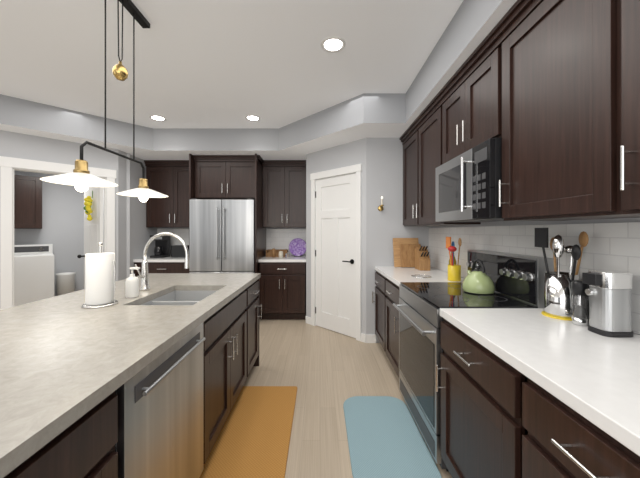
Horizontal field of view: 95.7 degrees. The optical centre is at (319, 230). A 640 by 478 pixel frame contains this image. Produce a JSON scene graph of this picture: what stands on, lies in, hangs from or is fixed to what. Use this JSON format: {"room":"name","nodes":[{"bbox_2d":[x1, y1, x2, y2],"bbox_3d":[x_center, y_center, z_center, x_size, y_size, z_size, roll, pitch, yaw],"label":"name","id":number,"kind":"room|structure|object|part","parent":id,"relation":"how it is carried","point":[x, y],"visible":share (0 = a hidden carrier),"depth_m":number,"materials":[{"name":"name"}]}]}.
{"room":"kitchen","nodes":[
{"label":"kitchen","id":0,"kind":"room"},
{"bbox_2d":[0,0,516,159],"bbox_3d":[-3.750,-1.292,3.000,10.500,0.365,11.000,0,0,0],"label":"ceiling","id":1,"kind":"structure","parent":0,"point":[210,75],"depth_m":2.51,"materials":[{"name":"white paint"}]},
{"bbox_2d":[40,0,168,201],"bbox_3d":[-1.185,-0.804,1.647,0.300,1.220,0.895,0,0,0],"label":"pendant light","id":2,"kind":"object","parent":1,"relation":"hanging from","point":[120,73],"depth_m":1.69,"materials":[{"name":"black metal"}]},
{"bbox_3d":[-1.185,-0.228,1.440,0.056,0.067,0.055,0,0,0],"label":"pendant light bulb","id":3,"kind":"part","parent":2,"relation":"part of","materials":[{"name":"white glass"}]},
{"bbox_3d":[-1.185,-0.228,1.945,0.056,0.067,0.055,0,0,0],"label":"pendant light bulb","id":4,"kind":"part","parent":2,"relation":"part of","materials":[{"name":"white glass"}]},
{"bbox_2d":[149,115,165,120],"bbox_3d":[-2.030,-1.413,3.630,0.190,0.004,0.190,0,0,0],"label":"recessed light","id":5,"kind":"object","parent":1,"relation":"in","point":[157,118],"visible":1,"depth_m":3.63,"materials":[{"name":"white"}]},
{"bbox_2d":[245,115,260,120],"bbox_3d":[-0.840,-1.413,3.630,0.190,0.004,0.190,0,0,0],"label":"recessed light","id":6,"kind":"object","parent":1,"relation":"in","point":[252,118],"visible":1,"depth_m":3.63,"materials":[{"name":"white"}]},
{"bbox_2d":[321,36,345,52],"bbox_3d":[0.100,-1.413,2.200,0.190,0.004,0.190,0,0,0],"label":"recessed light","id":7,"kind":"object","parent":1,"relation":"in","point":[332,44],"visible":1,"depth_m":2.20,"materials":[{"name":"white plastic"}]},
{"bbox_2d":[0,130,639,342],"bbox_3d":[-2.549,-0.043,1.736,7.898,2.745,8.472,0,0,0],"label":"wall","id":8,"kind":"structure","parent":0,"point":[613,244],"depth_m":3.45,"materials":[{"name":"grey paint"}]},
{"bbox_2d":[0,164,11,309],"bbox_3d":[-3.469,0.310,3.191,0.040,2.036,0.035,0,0,0],"label":"door frame","id":9,"kind":"structure","parent":8,"relation":"attached to","point":[5,169],"depth_m":3.20,"materials":[{"name":"white"}]},
{"bbox_2d":[14,175,41,228],"bbox_3d":[-5.232,-0.490,4.876,0.376,0.900,0.800,0,0,45],"label":"laundry cabinet","id":10,"kind":"object","parent":8,"relation":"attached to","point":[27,202],"visible":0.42,"depth_m":4.93,"materials":[{"name":"brown wood"}]},
{"bbox_2d":[84,191,92,220],"bbox_3d":[-3.258,-0.356,4.075,0.145,0.429,0.137,0,0,0],"label":"flower","id":11,"kind":"object","parent":8,"relation":"hanging from","point":[88,205],"visible":1,"depth_m":4.05,"materials":[{"name":"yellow plant"}]},
{"bbox_2d":[100,176,115,252],"bbox_3d":[-2.818,0.310,3.894,0.082,2.036,0.096,0,0,0],"label":"door frame","id":12,"kind":"structure","parent":8,"relation":"attached to","point":[109,192],"depth_m":3.88,"materials":[{"name":"white"}]},
{"bbox_2d":[144,158,195,227],"bbox_3d":[-2.311,-0.581,4.729,0.874,1.051,0.338,0,0,0],"label":"upper cabinet","id":13,"kind":"object","parent":8,"relation":"attached to","point":[171,178],"depth_m":4.57,"materials":[{"name":"brown wood"}]},
{"bbox_2d":[192,154,259,201],"bbox_3d":[-1.390,-0.793,4.579,0.920,0.626,0.638,0,0,0],"label":"upper cabinet","id":14,"kind":"object","parent":8,"relation":"attached to","point":[214,177],"depth_m":4.26,"materials":[{"name":"brown wood"}]},
{"bbox_2d":[260,158,305,229],"bbox_3d":[-0.554,-0.581,4.729,0.704,1.051,0.338,0,0,0],"label":"upper cabinet","id":15,"kind":"object","parent":8,"relation":"attached to","point":[275,190],"depth_m":4.56,"materials":[{"name":"brown wood"}]},
{"bbox_2d":[308,164,375,342],"bbox_3d":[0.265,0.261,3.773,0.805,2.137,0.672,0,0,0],"label":"door","id":16,"kind":"structure","parent":8,"relation":"attached to","point":[335,252],"depth_m":3.78,"materials":[{"name":"white wood"}]},
{"bbox_2d":[378,196,383,210],"bbox_3d":[0.720,-0.321,3.396,0.068,0.170,0.106,0,0,0],"label":"sconce","id":17,"kind":"object","parent":8,"relation":"attached to","point":[380,207],"visible":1,"depth_m":3.38,"materials":[{"name":"gold metal"}]},
{"bbox_2d":[399,96,480,225],"bbox_3d":[1.139,-0.581,2.894,0.318,1.051,1.108,0,0,0],"label":"upper cabinet","id":18,"kind":"object","parent":8,"relation":"attached to","point":[420,143],"depth_m":2.80,"materials":[{"name":"brown wood"}]},
{"bbox_2d":[439,24,498,165],"bbox_3d":[1.139,-0.814,1.960,0.318,0.586,0.760,0,0,0],"label":"upper cabinet","id":19,"kind":"object","parent":8,"relation":"attached to","point":[469,101],"depth_m":1.87,"materials":[{"name":"brown wood"}]},
{"bbox_2d":[436,138,503,221],"bbox_3d":[1.082,-0.290,1.960,0.412,0.440,0.752,0,0,0],"label":"microwave","id":20,"kind":"object","parent":19,"relation":"attached to","point":[467,186],"visible":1,"depth_m":1.78,"materials":[{"name":"silver plastic"}]},
{"bbox_2d":[499,0,606,220],"bbox_3d":[1.139,-0.581,1.270,0.318,1.051,0.620,0,0,0],"label":"upper cabinet","id":21,"kind":"object","parent":8,"relation":"attached to","point":[547,92],"depth_m":1.23,"materials":[{"name":"brown wood"}]},
{"bbox_2d":[607,0,639,218],"bbox_3d":[1.139,-0.581,0.650,0.318,1.051,0.620,0,0,0],"label":"upper cabinet","id":22,"kind":"object","parent":8,"relation":"attached to","point":[623,16],"depth_m":0.94,"materials":[{"name":"brown wood"}]},
{"bbox_2d":[243,320,451,477],"bbox_3d":[-3.750,1.355,3.000,10.500,0.050,11.000,0,0,0],"label":"floor","id":23,"kind":"structure","parent":0,"point":[327,372],"depth_m":2.58,"materials":[{"name":"wood"}]},
{"bbox_2d":[14,244,53,305],"bbox_3d":[-4.972,0.785,4.899,0.680,1.090,0.685,0,0,-45],"label":"washer","id":24,"kind":"object","parent":23,"relation":"on","point":[33,272],"visible":0.6,"depth_m":4.75,"materials":[{"name":"white metal"}]},
{"bbox_2d":[56,272,75,295],"bbox_3d":[-4.716,1.050,5.378,0.276,0.560,0.276,0,0,0],"label":"trash can","id":25,"kind":"object","parent":23,"relation":"on","point":[65,281],"visible":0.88,"depth_m":5.29,"materials":[{"name":"white plastic"}]},
{"bbox_2d":[0,273,261,477],"bbox_3d":[-1.131,0.875,1.180,1.138,0.910,3.400,0,0,0],"label":"kitchen island","id":26,"kind":"object","parent":23,"relation":"on","point":[83,446],"depth_m":1.10,"materials":[{"name":"beige stone"}]},
{"bbox_2d":[81,242,118,308],"bbox_3d":[-1.250,0.241,1.650,0.170,0.357,0.170,0,0,0],"label":"paper towel holder","id":27,"kind":"object","parent":26,"relation":"on","point":[100,269],"visible":1,"depth_m":1.60,"materials":[{"name":"white paper"}]},
{"bbox_3d":[-1.145,0.547,1.190,1.110,0.254,3.380,0,0,0],"label":"kitchen island top","id":28,"kind":"part","parent":26,"relation":"part of","materials":[{"name":"beige stone"}]},
{"bbox_2d":[126,267,139,297],"bbox_3d":[-1.190,0.326,1.845,0.081,0.188,0.072,0,0,0],"label":"soap dispenser","id":29,"kind":"object","parent":26,"relation":"on","point":[132,285],"visible":1,"depth_m":1.82,"materials":[{"name":"white plastic"}]},
{"bbox_2d":[135,232,189,290],"bbox_3d":[-1.104,0.214,2.044,0.353,0.412,0.100,0,0,0],"label":"faucet","id":30,"kind":"object","parent":26,"relation":"on","point":[143,276],"visible":1,"depth_m":2.05,"materials":[{"name":"silver metal"}]},
{"bbox_2d":[115,322,205,477],"bbox_3d":[-0.881,0.896,1.184,0.638,0.868,0.604,0,0,0],"label":"dishwasher","id":31,"kind":"object","parent":23,"relation":"on","point":[160,416],"visible":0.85,"depth_m":1.12,"materials":[{"name":"grey metal"}]},
{"bbox_2d":[134,262,188,276],"bbox_3d":[-2.311,0.895,4.575,0.874,0.870,0.630,0,0,0],"label":"base cabinet","id":32,"kind":"object","parent":23,"relation":"on","point":[153,267],"depth_m":4.26,"materials":[{"name":"brown wood"}]},
{"bbox_2d":[189,199,254,272],"bbox_3d":[-1.390,0.435,4.442,0.910,1.790,0.836,0,0,0],"label":"fridge","id":33,"kind":"object","parent":23,"relation":"on","point":[221,236],"visible":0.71,"depth_m":4.09,"materials":[{"name":"silver metal"}]},
{"bbox_2d":[199,386,296,477],"bbox_3d":[-0.430,1.323,1.655,0.480,0.014,1.610,0,0,0],"label":"mat","id":34,"kind":"object","parent":23,"relation":"on","point":[253,439],"visible":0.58,"depth_m":1.85,"materials":[{"name":"orange fabric"}]},
{"bbox_2d":[259,262,261,319],"bbox_3d":[-1.390,0.895,4.575,1.004,0.870,0.630,0,0,0],"label":"base cabinet","id":35,"kind":"object","parent":23,"relation":"on","point":[260,263],"depth_m":4.26,"materials":[{"name":"brown wood"}]},
{"bbox_2d":[262,262,305,319],"bbox_3d":[-0.554,0.895,4.575,0.704,0.870,0.630,0,0,0],"label":"base cabinet","id":36,"kind":"object","parent":23,"relation":"on","point":[282,290],"depth_m":4.27,"materials":[{"name":"brown wood"}]},
{"bbox_2d":[133,256,305,261],"bbox_3d":[-1.475,0.440,4.575,2.546,0.040,0.631,0,0,0],"label":"countertop","id":37,"kind":"structure","parent":36,"relation":"on","point":[265,259],"depth_m":4.27,"materials":[{"name":"white stone"}]},
{"bbox_2d":[150,235,170,257],"bbox_3d":[-2.550,0.244,4.629,0.200,0.350,0.242,0,0,0],"label":"coffee maker","id":38,"kind":"object","parent":37,"relation":"on","point":[162,248],"visible":0.85,"depth_m":4.62,"materials":[{"name":"black plastic"}]},
{"bbox_2d":[171,245,188,257],"bbox_3d":[-2.210,0.324,4.645,0.300,0.192,0.170,0,0,0],"label":"toaster","id":39,"kind":"object","parent":37,"relation":"on","point":[177,251],"visible":0.54,"depth_m":4.56,"materials":[{"name":"black plastic"}]},
{"bbox_2d":[272,248,275,256],"bbox_3d":[-0.740,0.349,4.630,0.062,0.140,0.062,0,0,-12],"label":"jar","id":40,"kind":"object","parent":37,"relation":"on","point":[273,250],"depth_m":4.60,"materials":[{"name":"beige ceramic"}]},
{"bbox_2d":[266,249,287,256],"bbox_3d":[-0.710,0.364,4.785,0.340,0.110,0.170,0,0,0],"label":"bread box","id":41,"kind":"object","parent":37,"relation":"on","point":[269,252],"visible":0.67,"depth_m":4.82,"materials":[{"name":"brown wood"}]},
{"bbox_2d":[289,238,305,256],"bbox_3d":[-0.365,0.269,4.808,0.300,0.301,0.123,0,0,0],"label":"decorative plate","id":42,"kind":"object","parent":37,"relation":"on","point":[297,247],"visible":0.92,"depth_m":4.79,"materials":[{"name":"purple ceramic"}]},
{"bbox_2d":[372,271,398,371],"bbox_3d":[0.970,0.895,2.895,0.640,0.870,1.106,0,0,0],"label":"base cabinet","id":43,"kind":"object","parent":23,"relation":"on","point":[385,289],"depth_m":2.83,"materials":[{"name":"brown wood"}]},
{"bbox_2d":[343,396,441,477],"bbox_3d":[0.415,1.322,1.880,0.480,0.016,0.860,0,0,0],"label":"mat","id":44,"kind":"object","parent":23,"relation":"on","point":[385,438],"visible":0.98,"depth_m":1.81,"materials":[{"name":"blue fabric"}]},
{"bbox_2d":[396,287,399,376],"bbox_3d":[0.970,0.895,1.961,0.640,0.870,0.798,0,0,0],"label":"base cabinet","id":45,"kind":"object","parent":23,"relation":"on","point":[397,288],"depth_m":2.46,"materials":[{"name":"brown wood"}]},
{"bbox_2d":[436,318,507,477],"bbox_3d":[0.970,0.895,1.256,0.640,0.870,0.648,0,0,0],"label":"base cabinet","id":46,"kind":"object","parent":23,"relation":"on","point":[500,418],"depth_m":1.25,"materials":[{"name":"brown wood"}]},
{"bbox_2d":[375,266,639,455],"bbox_3d":[0.971,0.440,1.474,0.641,0.040,3.948,0,0,0],"label":"countertop","id":47,"kind":"structure","parent":46,"relation":"on","point":[587,374],"depth_m":0.98,"materials":[{"name":"white stone"}]},
{"bbox_2d":[393,238,420,266],"bbox_3d":[1.015,0.250,3.374,0.310,0.335,0.124,0,0,0],"label":"cutting boards","id":48,"kind":"object","parent":47,"relation":"on","point":[404,252],"visible":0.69,"depth_m":3.36,"materials":[{"name":"brown wood"}]},
{"bbox_2d":[411,275,430,277],"bbox_3d":[0.930,0.415,2.660,0.177,0.006,0.177,0,0,0],"label":"trivet","id":49,"kind":"object","parent":47,"relation":"on","point":[422,276],"visible":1,"depth_m":2.63,"materials":[{"name":"silver metal"}]},
{"bbox_2d":[415,246,429,270],"bbox_3d":[1.115,0.290,3.142,0.110,0.259,0.196,0,0,0],"label":"knife block","id":50,"kind":"object","parent":47,"relation":"on","point":[422,260],"visible":1,"depth_m":3.09,"materials":[{"name":"brown wood"}]},
{"bbox_2d":[446,237,461,280],"bbox_3d":[1.130,0.235,2.459,0.124,0.370,0.153,0,0,0],"label":"utensil caddy","id":51,"kind":"object","parent":47,"relation":"on","point":[454,272],"visible":1,"depth_m":2.42,"materials":[{"name":"yellow ceramic"}]},
{"bbox_2d":[449,252,456,264],"bbox_3d":[1.190,0.284,2.600,0.065,0.270,0.065,0,0,0],"label":"utensils","id":52,"kind":"object","parent":51,"relation":"in","point":[455,262],"visible":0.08,"depth_m":2.58,"materials":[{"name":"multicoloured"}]},
{"bbox_2d":[535,228,588,320],"bbox_3d":[1.197,0.202,1.427,0.181,0.436,0.236,0,0,0],"label":"utensil crock","id":53,"kind":"object","parent":47,"relation":"on","point":[557,295],"visible":0.92,"depth_m":1.38,"materials":[{"name":"silver metal"}]},
{"bbox_2d":[571,280,588,325],"bbox_3d":[1.170,0.322,1.305,0.058,0.195,0.058,0,0,0],"label":"grinder","id":54,"kind":"object","parent":47,"relation":"on","point":[579,305],"visible":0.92,"depth_m":1.29,"materials":[{"name":"silver metal"}]},
{"bbox_2d":[582,270,633,336],"bbox_3d":[1.177,0.292,1.190,0.149,0.255,0.100,0,0,0],"label":"can opener","id":55,"kind":"object","parent":47,"relation":"on","point":[609,292],"visible":1,"depth_m":1.15,"materials":[{"name":"silver metal"}]},
{"bbox_2d":[393,250,553,470],"bbox_3d":[0.930,0.740,1.960,0.715,1.180,0.756,0,0,0],"label":"stove","id":56,"kind":"object","parent":23,"relation":"on","point":[518,280],"visible":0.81,"depth_m":1.78,"materials":[{"name":"grey"}]},
{"bbox_2d":[462,259,494,294],"bbox_3d":[1.070,0.300,1.978,0.194,0.224,0.230,0,0,0],"label":"kettle","id":57,"kind":"object","parent":56,"relation":"on","point":[478,282],"visible":1,"depth_m":1.90,"materials":[{"name":"green metal"}]},
{"bbox_2d":[508,364,639,477],"bbox_3d":[0.970,0.895,0.700,0.640,0.870,0.536,0,0,0],"label":"base cabinet","id":58,"kind":"object","parent":23,"relation":"on","point":[547,438],"depth_m":0.81,"materials":[{"name":"brown wood"}]}
]}

